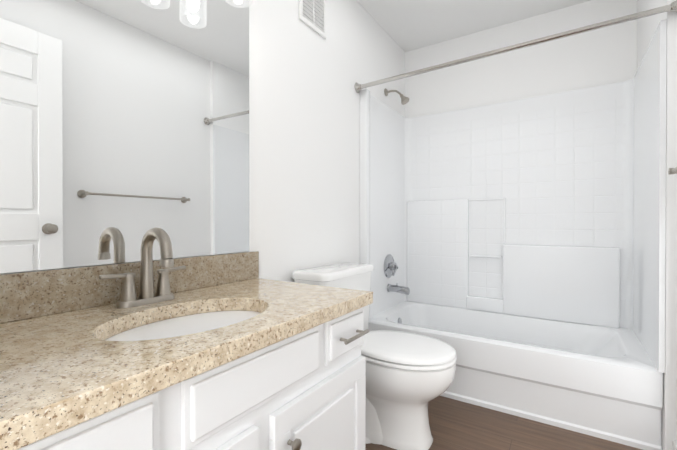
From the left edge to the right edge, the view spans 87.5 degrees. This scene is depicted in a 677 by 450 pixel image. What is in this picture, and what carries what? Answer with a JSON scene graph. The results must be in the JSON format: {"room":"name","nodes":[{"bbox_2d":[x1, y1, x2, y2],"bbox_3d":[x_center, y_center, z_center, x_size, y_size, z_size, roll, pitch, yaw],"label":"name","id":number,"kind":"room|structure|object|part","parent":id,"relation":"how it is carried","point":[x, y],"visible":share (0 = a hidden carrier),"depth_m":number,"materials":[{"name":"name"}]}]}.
{"room":"bathroom","nodes":[
{"label":"bathroom","id":0,"kind":"room"},
{"bbox_2d":[2,0,404,281],"bbox_3d":[-0.233,-0.217,1.809,0.120,2.390,2.930,0,0,33],"label":"wall","id":1,"kind":"structure","parent":0,"point":[304,154],"depth_m":1.82,"materials":[{"name":"white paint"}]},
{"bbox_2d":[0,0,248,273],"bbox_3d":[-0.640,-0.453,1.060,0.005,1.130,0.981,0,0,33],"label":"mirror","id":2,"kind":"object","parent":1,"relation":"attached to","point":[124,126],"visible":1,"depth_m":1.05,"materials":[{"name":"clear glass"}]},
{"bbox_2d":[0,251,258,323],"bbox_3d":[-0.622,0.170,1.074,0.020,0.112,1.021,0,0,33],"label":"backsplash","id":3,"kind":"structure","parent":1,"relation":"attached to","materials":[{"name":"stone"}]},
{"bbox_2d":[225,0,251,7],"bbox_3d":[-0.476,-0.967,1.147,0.184,0.333,0.500,0,0,33],"label":"light","id":4,"kind":"object","parent":1,"relation":"attached to","point":[244,6],"visible":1,"depth_m":1.30,"materials":[{"name":"white glass"}]},
{"bbox_2d":[299,0,326,38],"bbox_3d":[-0.131,-1.170,1.839,0.012,0.305,0.230,0,0,33],"label":"air vent","id":5,"kind":"object","parent":1,"relation":"in","point":[312,14],"visible":0.98,"depth_m":1.85,"materials":[{"name":"grey"}]},
{"bbox_2d":[384,88,408,104],"bbox_3d":[0.422,-0.928,2.539,0.179,0.141,0.064,0,0,33],"label":"shower head","id":6,"kind":"object","parent":1,"relation":"attached to","point":[404,100],"depth_m":2.52,"materials":[{"name":"silver metal"}]},
{"bbox_2d":[354,0,676,92],"bbox_3d":[0.746,-0.875,1.827,1.498,0.086,0.064,0,0,33],"label":"curtain rod","id":7,"kind":"object","parent":1,"relation":"attached to","point":[672,7],"visible":0.98,"depth_m":1.70,"materials":[{"name":"grey metal"}]},
{"bbox_2d":[356,0,590,51],"bbox_3d":[0.051,-1.437,0.750,1.780,0.060,4.430,0,0,33],"label":"ceiling","id":8,"kind":"structure","parent":0,"point":[407,25],"depth_m":2.39,"materials":[{"name":"white paint"}]},
{"bbox_2d":[365,396,642,449],"bbox_3d":[0.051,1.013,0.763,1.780,0.060,4.430,0,0,33],"label":"floor","id":9,"kind":"structure","parent":0,"point":[454,424],"depth_m":1.66,"materials":[{"name":"brown wood"}]},
{"bbox_2d":[0,227,372,449],"bbox_3d":[-0.388,0.495,0.924,0.577,0.975,1.021,0,0,33],"label":"bathroom vanity","id":10,"kind":"object","parent":9,"relation":"on","point":[230,351],"visible":1,"depth_m":0.83,"materials":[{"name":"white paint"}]},
{"bbox_2d":[99,227,185,308],"bbox_3d":[-0.522,0.117,1.009,0.146,0.220,0.248,0,0,33],"label":"faucet","id":11,"kind":"object","parent":10,"relation":"on","point":[163,298],"depth_m":1.01,"materials":[{"name":"silver metal"}]},
{"bbox_2d":[292,262,455,449],"bbox_3d":[0.196,0.598,1.697,0.714,0.761,0.500,0,0,33],"label":"toilet","id":12,"kind":"object","parent":9,"relation":"on","point":[409,376],"visible":0.62,"depth_m":1.54,"materials":[{"name":"white ceramic"}]},
{"bbox_3d":[0.279,0.568,1.643,0.515,0.053,0.378,0,0,33],"label":"seat","id":13,"kind":"part","parent":12,"relation":"part of","materials":[{"name":"white plastic"}]},
{"bbox_2d":[360,19,666,449],"bbox_3d":[0.955,-0.011,2.188,1.463,1.973,0.759,0,0,33],"label":"shower surround","id":14,"kind":"object","parent":9,"relation":"on","point":[513,252],"visible":0.96,"depth_m":2.26,"materials":[{"name":"white plastic"}]},
{"bbox_3d":[0.755,0.212,2.725,0.473,0.807,0.037,0,0,33],"label":"panel","id":15,"kind":"part","parent":14,"relation":"part of","materials":[{"name":"white plastic"}]},
{"bbox_2d":[368,301,662,449],"bbox_3d":[0.961,0.796,2.200,1.463,0.360,0.738,0,0,33],"label":"bathtub","id":16,"kind":"object","parent":14,"relation":"in","point":[599,380],"depth_m":1.81,"materials":[{"name":"white ceramic"}]},
{"bbox_3d":[1.313,0.214,2.357,0.885,0.807,0.049,0,0,33],"label":"panel","id":17,"kind":"part","parent":14,"relation":"part of","materials":[{"name":"white plastic"}]},
{"bbox_2d":[405,0,636,117],"bbox_3d":[1.210,-0.221,2.549,1.500,2.390,0.120,0,0,33],"label":"wall","id":18,"kind":"structure","parent":0,"point":[601,56],"depth_m":2.42,"materials":[{"name":"white paint"}]},
{"bbox_2d":[637,0,676,449],"bbox_3d":[1.587,-0.217,1.782,0.035,2.390,0.760,0,0,33],"label":"wall","id":19,"kind":"structure","parent":0,"point":[647,27],"depth_m":1.47,"materials":[{"name":"white paint"}]},
{"bbox_3d":[1.128,-0.212,0.930,0.120,2.390,2.930,0,0,33],"label":"wall","id":20,"kind":"structure","parent":0,"visible":0},
{"bbox_2d":[668,167,676,174],"bbox_3d":[1.031,-0.193,0.960,0.073,0.052,0.767,0,0,33],"label":"towel rail","id":21,"kind":"object","parent":20,"relation":"attached to","point":[672,171],"visible":1,"depth_m":1.27,"materials":[{"name":"silver metal"}]},
{"bbox_2d":[673,440,676,449],"bbox_3d":[0.866,0.939,0.651,0.012,0.090,1.928,0,0,33],"label":"baseboard","id":22,"kind":"structure","parent":20,"relation":"attached to","point":[674,445],"depth_m":1.44,"materials":[{"name":"white paint"}]}
]}

